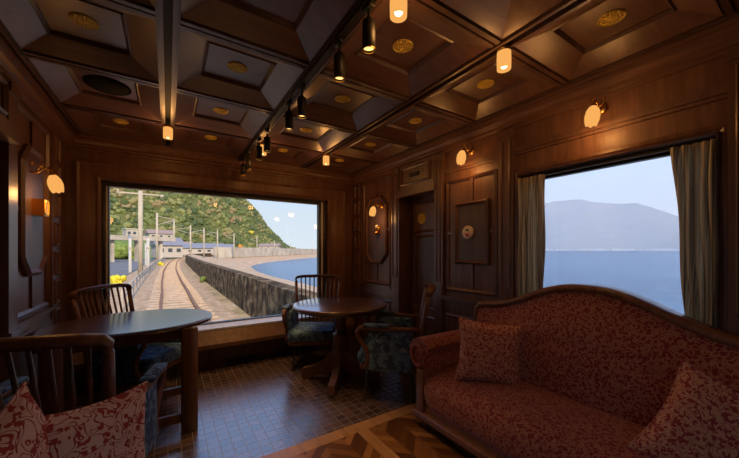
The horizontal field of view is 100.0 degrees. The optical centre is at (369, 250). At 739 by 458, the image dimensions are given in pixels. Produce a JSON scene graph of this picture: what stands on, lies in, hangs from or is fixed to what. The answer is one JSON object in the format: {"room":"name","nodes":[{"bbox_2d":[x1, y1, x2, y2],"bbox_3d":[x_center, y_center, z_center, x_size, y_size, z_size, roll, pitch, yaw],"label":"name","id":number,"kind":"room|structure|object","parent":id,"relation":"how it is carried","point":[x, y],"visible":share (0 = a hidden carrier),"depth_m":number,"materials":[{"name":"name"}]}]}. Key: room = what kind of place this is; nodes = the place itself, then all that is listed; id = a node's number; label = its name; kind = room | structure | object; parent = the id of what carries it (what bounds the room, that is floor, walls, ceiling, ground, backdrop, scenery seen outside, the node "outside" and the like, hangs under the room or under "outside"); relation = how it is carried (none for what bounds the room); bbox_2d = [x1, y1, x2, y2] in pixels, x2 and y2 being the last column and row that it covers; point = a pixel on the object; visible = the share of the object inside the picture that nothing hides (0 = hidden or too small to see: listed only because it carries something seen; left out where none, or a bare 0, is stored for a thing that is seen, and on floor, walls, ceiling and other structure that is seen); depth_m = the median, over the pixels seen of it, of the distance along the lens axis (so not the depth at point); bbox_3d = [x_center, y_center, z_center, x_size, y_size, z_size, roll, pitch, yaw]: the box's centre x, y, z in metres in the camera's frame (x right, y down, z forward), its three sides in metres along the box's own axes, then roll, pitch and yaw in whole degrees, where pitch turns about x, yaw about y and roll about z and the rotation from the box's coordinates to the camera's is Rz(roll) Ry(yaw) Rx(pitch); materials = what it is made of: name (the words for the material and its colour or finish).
{"room":"train carriage","nodes":[
{"label":"train carriage","id":0,"kind":"room"},
{"bbox_2d":[0,74,66,398],"bbox_3d":[-0.803,0.025,-0.200,0.195,2.450,7.340,0,0,-33],"label":"wall","id":1,"kind":"structure","parent":0,"point":[33,249],"depth_m":1.97,"materials":[{"name":"brown wood"}]},
{"bbox_2d":[0,32,76,148],"bbox_3d":[-0.718,-0.988,-0.216,0.080,0.145,7.220,0,0,-33],"label":"trim","id":2,"kind":"structure","parent":1,"relation":"attached to","point":[34,97],"depth_m":1.96,"materials":[{"name":"brown wood"}]},
{"bbox_2d":[31,198,49,216],"bbox_3d":[-2.193,-0.285,2.069,0.066,0.110,0.090,0,0,-33],"label":"box","id":3,"kind":"object","parent":1,"relation":"attached to","point":[39,207],"visible":1,"depth_m":2.04,"materials":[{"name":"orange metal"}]},
{"bbox_2d":[31,161,50,170],"bbox_3d":[-2.208,-0.565,2.086,0.059,0.039,0.153,0,0,-33],"label":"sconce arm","id":4,"kind":"object","parent":1,"relation":"attached to","point":[32,162],"visible":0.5,"depth_m":2.03},
{"bbox_2d":[30,163,63,193],"bbox_3d":[-2.129,-0.476,2.039,0.172,0.193,0.080,0,0,-33],"label":"wall sconce","id":5,"kind":"object","parent":1,"relation":"attached to","point":[55,184],"visible":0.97,"depth_m":2.04,"materials":[{"name":"glass"}]},
{"bbox_2d":[64,149,355,393],"bbox_3d":[-1.484,0.075,3.604,3.200,2.550,0.220,0,0,-33],"label":"wall","id":6,"kind":"structure","parent":0,"point":[86,171],"depth_m":3.25,"materials":[{"name":"brown wood"}]},
{"bbox_2d":[68,132,351,185],"bbox_3d":[-1.456,-0.988,3.562,2.960,0.145,0.080,0,0,-33],"label":"trim","id":7,"kind":"structure","parent":6,"relation":"attached to","point":[82,142],"depth_m":3.28,"materials":[{"name":"brown wood"}]},
{"bbox_2d":[72,181,353,369],"bbox_3d":[-1.464,0.171,3.500,2.760,1.668,0.395,0,0,-33],"label":"window","id":8,"kind":"structure","parent":6,"relation":"in","point":[216,334],"depth_m":3.39,"materials":[{"name":"wood"}]},
{"bbox_2d":[227,354,255,362],"bbox_3d":[-1.436,1.218,3.494,0.300,0.035,0.015,0,0,-33],"label":"trim","id":9,"kind":"structure","parent":6,"relation":"attached to","point":[249,356],"depth_m":3.48,"materials":[{"name":"brown wood"}]},
{"bbox_2d":[64,340,415,457],"bbox_3d":[-0.941,1.300,2.907,3.310,0.100,2.040,0,0,-33],"label":"floor tiles","id":10,"kind":"structure","parent":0,"point":[259,407],"depth_m":2.53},
{"bbox_2d":[31,309,211,433],"bbox_3d":[-1.722,0.880,2.268,1.015,0.740,0.860,0,0,-33],"label":"table","id":11,"kind":"object","parent":10,"relation":"on","point":[132,328],"visible":0.73,"depth_m":2.11,"materials":[{"name":"brown wood"}]},
{"bbox_2d":[67,283,180,402],"bbox_3d":[-1.964,0.770,2.584,0.666,0.963,0.632,0,0,2],"label":"armchair","id":12,"kind":"object","parent":10,"relation":"on","point":[131,362],"visible":0.52,"depth_m":2.39,"materials":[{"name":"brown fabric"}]},
{"bbox_2d":[281,274,340,370],"bbox_3d":[-0.610,0.770,3.486,0.632,0.963,0.666,0,0,-2],"label":"armchair","id":13,"kind":"object","parent":10,"relation":"on","point":[297,333],"visible":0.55,"depth_m":3.27,"materials":[{"name":"fabric"}]},
{"bbox_2d":[293,296,386,397],"bbox_3d":[-0.281,0.880,3.002,0.900,0.740,0.900,0,0,-33],"label":"round table","id":14,"kind":"object","parent":10,"relation":"on","point":[340,359],"visible":1,"depth_m":2.94,"materials":[{"name":"brown wood"}]},
{"bbox_2d":[355,282,435,403],"bbox_3d":[0.250,0.770,2.741,0.666,0.963,0.632,0,0,8],"label":"armchair","id":15,"kind":"object","parent":10,"relation":"on","point":[386,348],"visible":0.8,"depth_m":2.48,"materials":[{"name":"green fabric"}]},
{"bbox_2d":[0,0,738,174],"bbox_3d":[0.489,-1.129,0.569,3.200,0.182,7.460,0,0,-33],"label":"ceiling","id":16,"kind":"structure","parent":0,"point":[173,56],"depth_m":1.75,"materials":[{"name":"brown wood"}]},
{"bbox_2d":[68,12,98,29],"bbox_3d":[-1.389,-1.115,1.509,0.110,0.013,0.110,0,0,-44],"label":"ceiling vent","id":17,"kind":"object","parent":16,"relation":"in","point":[82,20],"visible":1,"depth_m":1.51,"materials":[{"name":"gold metal"}]},
{"bbox_2d":[82,75,130,95],"bbox_3d":[-1.774,-1.113,2.100,0.256,0.011,0.256,0,0,-33],"label":"ceiling speaker","id":18,"kind":"object","parent":16,"relation":"attached to","point":[103,84],"visible":1,"depth_m":2.09,"materials":[{"name":"fabric"}]},
{"bbox_2d":[113,119,128,124],"bbox_3d":[-2.152,-1.115,2.683,0.110,0.013,0.110,0,0,-44],"label":"ceiling vent","id":19,"kind":"object","parent":16,"relation":"in","point":[120,121],"visible":1,"depth_m":2.68,"materials":[{"name":"gold metal"}]},
{"bbox_2d":[163,124,172,139],"bbox_3d":[-1.679,-0.986,2.582,0.070,0.105,0.070,0,0,-33],"label":"ceiling lamp","id":20,"kind":"object","parent":16,"relation":"attached to","point":[167,129],"visible":1,"depth_m":2.56,"materials":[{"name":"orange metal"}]},
{"bbox_2d":[204,135,216,139],"bbox_3d":[-1.568,-1.115,3.063,0.110,0.013,0.110,0,0,-44],"label":"ceiling vent","id":21,"kind":"object","parent":16,"relation":"in","point":[206,136],"visible":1,"depth_m":3.06,"materials":[{"name":"gold metal"}]},
{"bbox_2d":[213,108,228,113],"bbox_3d":[-1.189,-1.115,2.480,0.110,0.013,0.110,0,0,-44],"label":"ceiling vent","id":22,"kind":"object","parent":16,"relation":"in","point":[217,110],"visible":1,"depth_m":2.47,"materials":[{"name":"gold metal"}]},
{"bbox_2d":[227,62,246,72],"bbox_3d":[-0.805,-1.115,1.889,0.110,0.013,0.110,0,0,-44],"label":"ceiling vent","id":23,"kind":"object","parent":16,"relation":"in","point":[237,67],"visible":1,"depth_m":1.89,"materials":[{"name":"gold metal"}]},
{"bbox_2d":[260,143,266,155],"bbox_3d":[-1.040,-0.986,3.022,0.070,0.105,0.070,0,0,-33],"label":"ceiling lamp","id":24,"kind":"object","parent":16,"relation":"attached to","point":[261,144],"visible":0.52,"depth_m":2.99,"materials":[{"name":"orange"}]},
{"bbox_2d":[300,128,312,132],"bbox_3d":[-0.585,-1.115,2.873,0.110,0.013,0.110,0,0,-44],"label":"ceiling vent","id":25,"kind":"object","parent":16,"relation":"in","point":[306,130],"visible":1,"depth_m":2.87,"materials":[{"name":"gold metal"}]},
{"bbox_2d":[238,0,375,161],"bbox_3d":[-0.598,-1.019,2.175,0.042,0.038,3.200,0,0,-33],"label":"track","id":26,"kind":"object","parent":16,"relation":"attached to","point":[357,15],"visible":0.98,"depth_m":1.70,"materials":[{"name":"black metal"}]},
{"bbox_2d":[241,157,245,175],"bbox_3d":[-1.382,-0.917,3.396,0.056,0.189,0.060,0,0,-33],"label":"track spotlight","id":27,"kind":"object","parent":26,"relation":"attached to","point":[243,166],"visible":1,"depth_m":3.37,"materials":[{"name":"black metal"}]},
{"bbox_2d":[246,150,251,169],"bbox_3d":[-1.229,-0.917,3.161,0.056,0.189,0.060,0,0,-33],"label":"track spotlight","id":28,"kind":"object","parent":26,"relation":"attached to","point":[248,159],"visible":1,"depth_m":3.14,"materials":[{"name":"black metal"}]},
{"bbox_2d":[256,138,261,160],"bbox_3d":[-1.000,-0.917,2.809,0.056,0.189,0.060,0,0,-33],"label":"track spotlight","id":29,"kind":"object","parent":26,"relation":"attached to","point":[258,148],"visible":1,"depth_m":2.79,"materials":[{"name":"black metal"}]},
{"bbox_2d":[264,128,270,152],"bbox_3d":[-0.853,-0.917,2.582,0.056,0.189,0.060,0,0,-33],"label":"track spotlight","id":30,"kind":"object","parent":26,"relation":"attached to","point":[267,140],"visible":1,"depth_m":2.56,"materials":[{"name":"black metal"}]},
{"bbox_2d":[285,100,292,130],"bbox_3d":[-0.548,-0.917,2.113,0.056,0.189,0.060,0,0,-33],"label":"track spotlight","id":31,"kind":"object","parent":26,"relation":"attached to","point":[288,114],"visible":1,"depth_m":2.09,"materials":[{"name":"black metal"}]},
{"bbox_2d":[297,84,305,118],"bbox_3d":[-0.417,-0.917,1.911,0.056,0.189,0.060,0,0,-33],"label":"track spotlight","id":32,"kind":"object","parent":26,"relation":"attached to","point":[301,100],"visible":1,"depth_m":1.89,"materials":[{"name":"black metal"}]},
{"bbox_2d":[334,36,344,82],"bbox_3d":[-0.145,-0.917,1.492,0.056,0.189,0.060,0,0,-33],"label":"track spotlight","id":33,"kind":"object","parent":26,"relation":"attached to","point":[339,57],"visible":1,"depth_m":1.47,"materials":[{"name":"black metal"}]},
{"bbox_2d":[362,0,375,54],"bbox_3d":[-0.003,-0.917,1.274,0.056,0.189,0.060,0,0,-33],"label":"track spotlight","id":34,"kind":"object","parent":26,"relation":"attached to","point":[368,23],"visible":1,"depth_m":1.25,"materials":[{"name":"black metal"}]},
{"bbox_2d":[323,154,328,164],"bbox_3d":[-0.471,-0.986,3.367,0.070,0.105,0.070,0,0,-33],"label":"ceiling lamp","id":35,"kind":"object","parent":16,"relation":"attached to","point":[325,156],"visible":1,"depth_m":3.34,"materials":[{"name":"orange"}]},
{"bbox_2d":[335,95,349,102],"bbox_3d":[-0.201,-1.115,2.282,0.110,0.013,0.110,0,0,-44],"label":"ceiling vent","id":36,"kind":"object","parent":16,"relation":"in","point":[339,98],"visible":1,"depth_m":2.28,"materials":[{"name":"gold metal"}]},
{"bbox_2d":[365,142,375,145],"bbox_3d":[0.010,-1.115,3.260,0.110,0.013,0.110,0,0,-44],"label":"ceiling vent","id":37,"kind":"object","parent":16,"relation":"in","point":[369,143],"visible":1,"depth_m":3.25,"materials":[{"name":"gold metal"}]},
{"bbox_2d":[390,0,406,22],"bbox_3d":[0.116,-0.986,1.238,0.070,0.105,0.070,0,0,-33],"label":"ceiling lamp","id":38,"kind":"object","parent":16,"relation":"attached to","point":[398,8],"visible":1,"depth_m":1.22,"materials":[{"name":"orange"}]},
{"bbox_2d":[393,39,412,52],"bbox_3d":[0.182,-1.115,1.693,0.110,0.013,0.110,0,0,-44],"label":"ceiling vent","id":39,"kind":"object","parent":16,"relation":"in","point":[402,45],"visible":1,"depth_m":1.69,"materials":[{"name":"gold metal"}]},
{"bbox_2d":[409,118,421,123],"bbox_3d":[0.394,-1.115,2.669,0.110,0.013,0.110,0,0,-44],"label":"ceiling vent","id":40,"kind":"object","parent":16,"relation":"in","point":[413,120],"visible":1,"depth_m":2.66,"materials":[{"name":"gold metal"}]},
{"bbox_2d":[477,79,493,88],"bbox_3d":[0.777,-1.115,2.079,0.110,0.013,0.110,0,0,-44],"label":"ceiling vent","id":41,"kind":"object","parent":16,"relation":"in","point":[487,83],"visible":1,"depth_m":2.07,"materials":[{"name":"gold metal"}]},
{"bbox_2d":[497,45,510,72],"bbox_3d":[0.693,-0.986,1.598,0.070,0.105,0.070,0,0,-33],"label":"ceiling lamp","id":42,"kind":"object","parent":16,"relation":"attached to","point":[503,52],"visible":1,"depth_m":1.57,"materials":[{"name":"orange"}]},
{"bbox_2d":[597,9,625,26],"bbox_3d":[1.161,-1.115,1.488,0.110,0.013,0.110,0,0,-44],"label":"ceiling vent","id":43,"kind":"object","parent":16,"relation":"in","point":[612,17],"visible":1,"depth_m":1.49,"materials":[{"name":"gold metal"}]},
{"bbox_2d":[290,412,476,457],"bbox_3d":[1.122,1.300,-0.267,3.310,0.100,5.330,0,0,-33],"label":"floor","id":44,"kind":"structure","parent":0,"point":[405,435],"depth_m":2.00,"materials":[{"name":"brown wood"}]},
{"bbox_2d":[0,333,167,457],"bbox_3d":[-1.283,0.770,1.292,0.632,0.963,0.666,0,0,-19],"label":"armchair","id":45,"kind":"object","parent":44,"relation":"on","point":[155,376],"visible":0.49,"depth_m":1.11,"materials":[{"name":"brown wood"}]},
{"bbox_2d":[260,402,415,457],"bbox_3d":[-0.421,1.260,1.969,2.960,0.021,0.100,0,0,-33],"label":"trim","id":46,"kind":"structure","parent":44,"relation":"on","point":[319,441],"depth_m":2.10,"materials":[{"name":"brown wood"}]},
{"bbox_2d":[357,429,399,457],"bbox_3d":[1.375,1.258,-0.042,0.080,0.024,5.230,0,0,-33],"label":"trim","id":47,"kind":"structure","parent":44,"relation":"on","point":[376,443],"depth_m":1.99,"materials":[{"name":"brown wood"}]},
{"bbox_2d":[410,283,738,457],"bbox_3d":[1.079,0.727,1.656,0.685,1.047,1.945,0,0,-33],"label":"sofa","id":48,"kind":"object","parent":44,"relation":"on","point":[598,364],"visible":0.8,"depth_m":1.69,"materials":[{"name":"fabric"}]},
{"bbox_2d":[454,316,524,384],"bbox_3d":[0.787,0.675,2.045,0.460,0.473,0.190,0,0,11],"label":"sofa pillow","id":49,"kind":"object","parent":48,"relation":"on","point":[488,352],"visible":0.98,"depth_m":2.00,"materials":[{"name":"fabric"}]},
{"bbox_2d":[626,359,738,457],"bbox_3d":[1.286,0.705,1.117,0.252,0.574,0.565,0,0,-41],"label":"sofa pillow","id":50,"kind":"object","parent":48,"relation":"on","point":[699,416],"visible":1,"depth_m":1.15,"materials":[{"name":"fabric"}]},
{"bbox_3d":[-0.724,0.779,0.340,0.616,0.942,1.750,0,0,-33],"label":"sofa","id":51,"kind":"object","parent":44,"relation":"on","visible":0},
{"bbox_2d":[0,382,49,457],"bbox_3d":[-0.886,0.606,0.748,0.170,0.506,0.499,0,0,-16],"label":"floral pillow","id":52,"kind":"object","parent":51,"relation":"on","point":[23,433],"visible":0.77,"depth_m":0.79,"materials":[{"name":"red fabric"}]},
{"bbox_2d":[44,381,147,457],"bbox_3d":[-0.856,0.645,0.958,0.168,0.422,0.410,0,0,14],"label":"floral pillow","id":53,"kind":"object","parent":51,"relation":"on","point":[113,427],"visible":0.88,"depth_m":0.96,"materials":[{"name":"red fabric"}]},
{"bbox_2d":[353,47,738,340],"bbox_3d":[1.725,0.025,1.443,0.175,2.450,7.340,0,0,-33],"label":"wall","id":54,"kind":"structure","parent":0,"point":[478,193],"depth_m":2.50,"materials":[{"name":"brown wood"}]},
{"bbox_2d":[369,202,382,215],"bbox_3d":[0.077,-0.501,3.724,0.172,0.193,0.080,0,0,-33],"label":"wall sconce","id":55,"kind":"object","parent":54,"relation":"attached to","point":[372,212],"visible":1,"depth_m":3.68,"materials":[{"name":"glass"}]},
{"bbox_2d":[375,225,379,234],"bbox_3d":[0.091,-0.255,3.816,0.056,0.131,0.070,0,0,-33],"label":"brass ornament","id":56,"kind":"object","parent":54,"relation":"attached to","point":[377,227],"visible":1,"depth_m":3.80,"materials":[{"name":"gold metal"}]},
{"bbox_2d":[411,194,433,338],"bbox_3d":[0.629,0.315,3.337,0.068,1.870,0.570,0,0,-33],"label":"door","id":57,"kind":"structure","parent":54,"relation":"in","point":[422,235],"depth_m":3.38,"materials":[{"name":"brown wood"}]},
{"bbox_2d":[418,213,425,223],"bbox_3d":[0.571,-0.350,3.389,0.013,0.124,0.124,0,0,-33],"label":"rosette","id":58,"kind":"object","parent":57,"relation":"attached to","point":[422,217],"visible":1,"depth_m":3.38,"materials":[{"name":"gold metal"}]},
{"bbox_2d":[456,144,474,164],"bbox_3d":[0.810,-0.816,2.632,0.172,0.193,0.080,0,0,-33],"label":"wall sconce","id":59,"kind":"object","parent":54,"relation":"attached to","point":[461,156],"visible":1,"depth_m":2.60,"materials":[{"name":"glass"}]},
{"bbox_2d":[462,226,473,238],"bbox_3d":[0.848,-0.155,2.678,0.027,0.120,0.120,0,0,-33],"label":"wall plaque","id":60,"kind":"object","parent":54,"relation":"attached to","point":[468,231],"visible":1,"depth_m":2.66,"materials":[{"name":"white ceramic"}]},
{"bbox_2d":[351,15,738,185],"bbox_3d":[1.697,-0.988,1.353,0.080,0.145,7.220,0,0,-33],"label":"trim","id":61,"kind":"structure","parent":54,"relation":"attached to","point":[709,44],"depth_m":1.87,"materials":[{"name":"brown wood"}]},
{"bbox_2d":[584,97,607,127],"bbox_3d":[1.334,-0.816,1.827,0.172,0.193,0.080,0,0,-33],"label":"wall sconce","id":62,"kind":"object","parent":54,"relation":"attached to","point":[592,115],"visible":1,"depth_m":1.79,"materials":[{"name":"glass"}]},
{"bbox_2d":[514,122,726,330],"bbox_3d":[1.409,-0.030,1.906,0.160,1.140,1.080,0,0,-33],"label":"window","id":63,"kind":"structure","parent":54,"relation":"in","point":[646,150],"depth_m":1.66,"materials":[{"name":"brown wood"}]},
{"bbox_2d":[517,174,545,295],"bbox_3d":[1.149,-0.020,2.215,0.050,1.010,0.194,0,0,-33],"label":"curtain","id":64,"kind":"object","parent":63,"relation":"hanging from","point":[531,191],"visible":0.83,"depth_m":2.20,"materials":[{"name":"fabric"}]},
{"bbox_2d":[670,139,718,327],"bbox_3d":[1.596,-0.020,1.526,0.050,1.011,0.180,0,0,-33],"label":"curtain","id":65,"kind":"object","parent":63,"relation":"hanging from","point":[694,166],"visible":0.88,"depth_m":1.51,"materials":[{"name":"fabric"}]},
{"label":"outside","id":66,"kind":"structure","parent":0,"visible":0},
{"bbox_2d":[133,254,303,317],"bbox_3d":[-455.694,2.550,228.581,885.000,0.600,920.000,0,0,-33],"label":"land","id":67,"kind":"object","parent":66,"point":[230,305],"visible":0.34,"depth_m":15.16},
{"bbox_2d":[114,241,133,259],"bbox_3d":[-62.132,0.553,78.308,7.707,5.892,7.615,0,0,-33],"label":"bush","id":68,"kind":"object","parent":67,"relation":"on","point":[120,248],"visible":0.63,"depth_m":75.97,"materials":[{"name":"green plant"}]},
{"bbox_2d":[110,235,175,261],"bbox_3d":[-49.130,-0.350,61.097,3.000,5.200,20.000,0,0,25],"label":"overpass","id":69,"kind":"object","parent":67,"relation":"on","point":[112,237],"visible":0.44,"depth_m":63.55,"materials":[{"name":"grey concrete"}]},
{"bbox_2d":[110,258,240,319],"bbox_3d":[-35.334,2.225,60.246,12.635,0.040,155.548,0,0,-33],"label":"bed","id":70,"kind":"object","parent":67,"relation":"on","point":[142,295],"visible":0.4,"depth_m":15.29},
{"bbox_2d":[110,274,126,283],"bbox_3d":[-15.834,1.871,19.529,0.880,0.752,0.845,0,0,-33],"label":"shrub","id":71,"kind":"object","parent":70,"relation":"on","point":[114,279],"visible":0.88,"depth_m":19.37,"materials":[{"name":"yellow plant"}]},
{"bbox_2d":[116,189,163,275],"bbox_3d":[-19.608,-1.450,26.627,3.300,7.300,0.380,0,0,-33],"label":"pole","id":72,"kind":"object","parent":70,"relation":"on","point":[140,193],"visible":0.92,"depth_m":26.46,"materials":[{"name":"concrete"}]},
{"bbox_2d":[121,257,165,307],"bbox_3d":[-28.400,1.823,41.838,1.076,0.755,72.447,0,0,-33],"label":"guard rail","id":73,"kind":"object","parent":70,"relation":"on","point":[152,266],"visible":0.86,"depth_m":21.25,"materials":[{"name":"grey metal"}]},
{"bbox_2d":[146,236,149,267],"bbox_3d":[-27.152,0.225,38.000,0.298,3.950,0.298,0,0,28],"label":"signal post","id":74,"kind":"object","parent":70,"relation":"on","point":[147,237],"visible":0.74,"depth_m":37.94,"materials":[{"name":"concrete"}]},
{"bbox_2d":[156,213,174,260],"bbox_3d":[-33.252,-1.925,50.665,2.784,8.250,0.345,0,0,-33],"label":"pole","id":75,"kind":"object","parent":70,"relation":"on","point":[157,216],"visible":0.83,"depth_m":49.92,"materials":[{"name":"concrete"}]},
{"bbox_2d":[164,220,174,236],"bbox_3d":[-60.900,-3.775,94.357,2.864,11.950,0.506,0,0,-33],"label":"pole","id":76,"kind":"object","parent":70,"relation":"on","point":[173,224],"visible":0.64,"depth_m":94.77,"materials":[{"name":"concrete"}]},
{"bbox_2d":[147,256,222,321],"bbox_3d":[-34.550,2.165,60.533,9.663,0.160,155.169,0,0,-33],"label":"railway track","id":77,"kind":"object","parent":70,"relation":"on","point":[172,269],"visible":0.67,"depth_m":16.79,"materials":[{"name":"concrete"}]},
{"bbox_2d":[199,276,205,281],"bbox_3d":[-11.796,2.028,22.002,0.473,0.394,0.542,0,0,-33],"label":"clump","id":78,"kind":"object","parent":67,"relation":"on","point":[203,278],"visible":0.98,"depth_m":21.88,"materials":[{"name":"green plant"}]},
{"bbox_2d":[185,253,316,316],"bbox_3d":[-27.244,1.680,64.587,20.211,1.440,162.000,0,0,-33],"label":"wall","id":79,"kind":"structure","parent":67,"relation":"on","point":[257,296],"depth_m":11.02,"materials":[{"name":"stone"}]},
{"bbox_2d":[213,247,316,257],"bbox_3d":[-36.104,1.300,235.715,173.619,4.700,226.620,0,0,-33],"label":"wall","id":80,"kind":"structure","parent":67,"relation":"on","point":[223,252],"depth_m":115.86,"materials":[{"name":"grey concrete"}]},
{"bbox_2d":[258,243,280,247],"bbox_3d":[-64.193,-2.150,200.000,13.000,4.800,9.000,0,0,-4],"label":"house","id":81,"kind":"structure","parent":67,"relation":"on","point":[261,245],"depth_m":196.80,"materials":[{"name":"beige paint"}]},
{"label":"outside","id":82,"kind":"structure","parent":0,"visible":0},
{"bbox_2d":[188,254,316,291],"bbox_3d":[1.503,2.436,166.760,178.880,2.928,302.000,0,0,-33],"label":"promenade","id":83,"kind":"structure","parent":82,"point":[243,264],"depth_m":76.95,"materials":[{"name":"concrete"}]},
{"bbox_2d":[179,225,190,255],"bbox_3d":[-40.287,-1.675,67.335,2.784,7.750,0.345,0,0,-33],"label":"pole","id":84,"kind":"object","parent":83,"relation":"on","point":[190,225],"visible":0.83,"depth_m":67.86,"materials":[{"name":"concrete"}]},
{"bbox_2d":[193,228,204,257],"bbox_3d":[-42.130,-1.675,76.335,2.784,7.750,0.345,0,0,-33],"label":"pole","id":85,"kind":"object","parent":83,"relation":"on","point":[203,230],"visible":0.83,"depth_m":76.86,"materials":[{"name":"concrete"}]},
{"bbox_2d":[207,230,217,258],"bbox_3d":[-42.209,-1.625,83.336,2.784,7.650,0.345,0,0,-33],"label":"pole","id":86,"kind":"object","parent":83,"relation":"on","point":[217,230],"visible":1,"depth_m":83.86,"materials":[{"name":"concrete"}]},
{"bbox_2d":[227,233,234,257],"bbox_3d":[-43.416,-1.625,96.339,2.795,7.650,0.368,0,0,-33],"label":"pole","id":87,"kind":"object","parent":83,"relation":"on","point":[233,238],"visible":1,"depth_m":96.88,"materials":[{"name":"concrete"}]},
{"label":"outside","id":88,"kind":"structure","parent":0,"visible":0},
{"bbox_2d":[251,251,684,314],"bbox_3d":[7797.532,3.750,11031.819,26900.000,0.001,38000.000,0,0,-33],"label":"sea","id":89,"kind":"structure","parent":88,"point":[653,275],"depth_m":55.36,"materials":[{"name":"liquid"}]},
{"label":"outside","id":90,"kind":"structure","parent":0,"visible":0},
{"bbox_2d":[545,199,679,250],"bbox_3d":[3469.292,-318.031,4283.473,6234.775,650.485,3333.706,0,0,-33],"label":"mountain","id":91,"kind":"structure","parent":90,"point":[579,223],"depth_m":3493.47},
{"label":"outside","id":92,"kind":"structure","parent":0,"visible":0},
{"bbox_2d":[545,249,679,250],"bbox_3d":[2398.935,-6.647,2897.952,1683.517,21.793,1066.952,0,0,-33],"label":"town","id":93,"kind":"object","parent":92,"point":[545,249],"visible":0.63,"depth_m":2854.77},
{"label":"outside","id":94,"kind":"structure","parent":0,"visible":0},
{"bbox_2d":[114,240,183,258],"bbox_3d":[-226.629,-1.600,201.892,197.819,8.000,405.544,0,0,-33],"label":"grass bank","id":95,"kind":"object","parent":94,"point":[125,241],"visible":0.06,"depth_m":100.96,"materials":[{"name":"green plant"}]},
{"bbox_2d":[121,228,143,235],"bbox_3d":[-96.329,-6.805,126.000,5.600,3.900,6.000,0,0,37],"label":"house","id":96,"kind":"structure","parent":95,"relation":"on","point":[125,231],"depth_m":123.94,"materials":[{"name":"beige paint"}]},
{"bbox_2d":[143,229,172,236],"bbox_3d":[-93.706,-6.926,138.000,7.000,4.700,10.000,0,0,40],"label":"house","id":97,"kind":"structure","parent":95,"relation":"on","point":[148,232],"depth_m":136.04,"materials":[{"name":"beige paint"}]},
{"bbox_2d":[150,238,184,257],"bbox_3d":[-54.871,-0.850,84.000,6.000,5.400,7.000,0,0,40],"label":"house","id":98,"kind":"structure","parent":95,"relation":"on","point":[170,248],"depth_m":82.80,"materials":[{"name":"beige paint"}]},
{"bbox_2d":[183,243,223,254],"bbox_3d":[-63.426,-0.600,116.000,16.000,4.300,8.000,0,0,-27],"label":"house","id":99,"kind":"structure","parent":95,"relation":"on","point":[196,248],"depth_m":113.48,"materials":[{"name":"beige paint"}]},
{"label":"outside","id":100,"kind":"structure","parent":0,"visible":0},
{"bbox_2d":[110,188,291,247],"bbox_3d":[-306.005,-57.494,357.592,600.127,140.890,349.642,0,0,-33],"label":"hillside","id":101,"kind":"structure","parent":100,"point":[124,201],"depth_m":400.08,"materials":[{"name":"green plant"}]},
{"bbox_2d":[110,187,298,248],"bbox_3d":[-292.662,-63.583,350.360,548.599,138.535,318.892,0,0,-33],"label":"forest","id":102,"kind":"object","parent":101,"relation":"on","point":[168,196],"visible":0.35,"depth_m":390.33,"materials":[{"name":"green plant"}]},
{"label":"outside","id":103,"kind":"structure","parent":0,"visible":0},
{"bbox_2d":[110,259,154,275],"bbox_3d":[-43.627,2.220,53.059,10.092,0.001,100.130,0,0,-33],"label":"road","id":104,"kind":"structure","parent":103,"point":[119,266],"depth_m":43.01,"materials":[{"name":"asphalt"}]},
{"bbox_2d":[128,234,131,272],"bbox_3d":[-23.950,0.275,31.000,0.248,3.850,0.248,0,0,28],"label":"signal post","id":105,"kind":"object","parent":104,"relation":"on","point":[129,235],"visible":1,"depth_m":30.94,"materials":[{"name":"concrete"}]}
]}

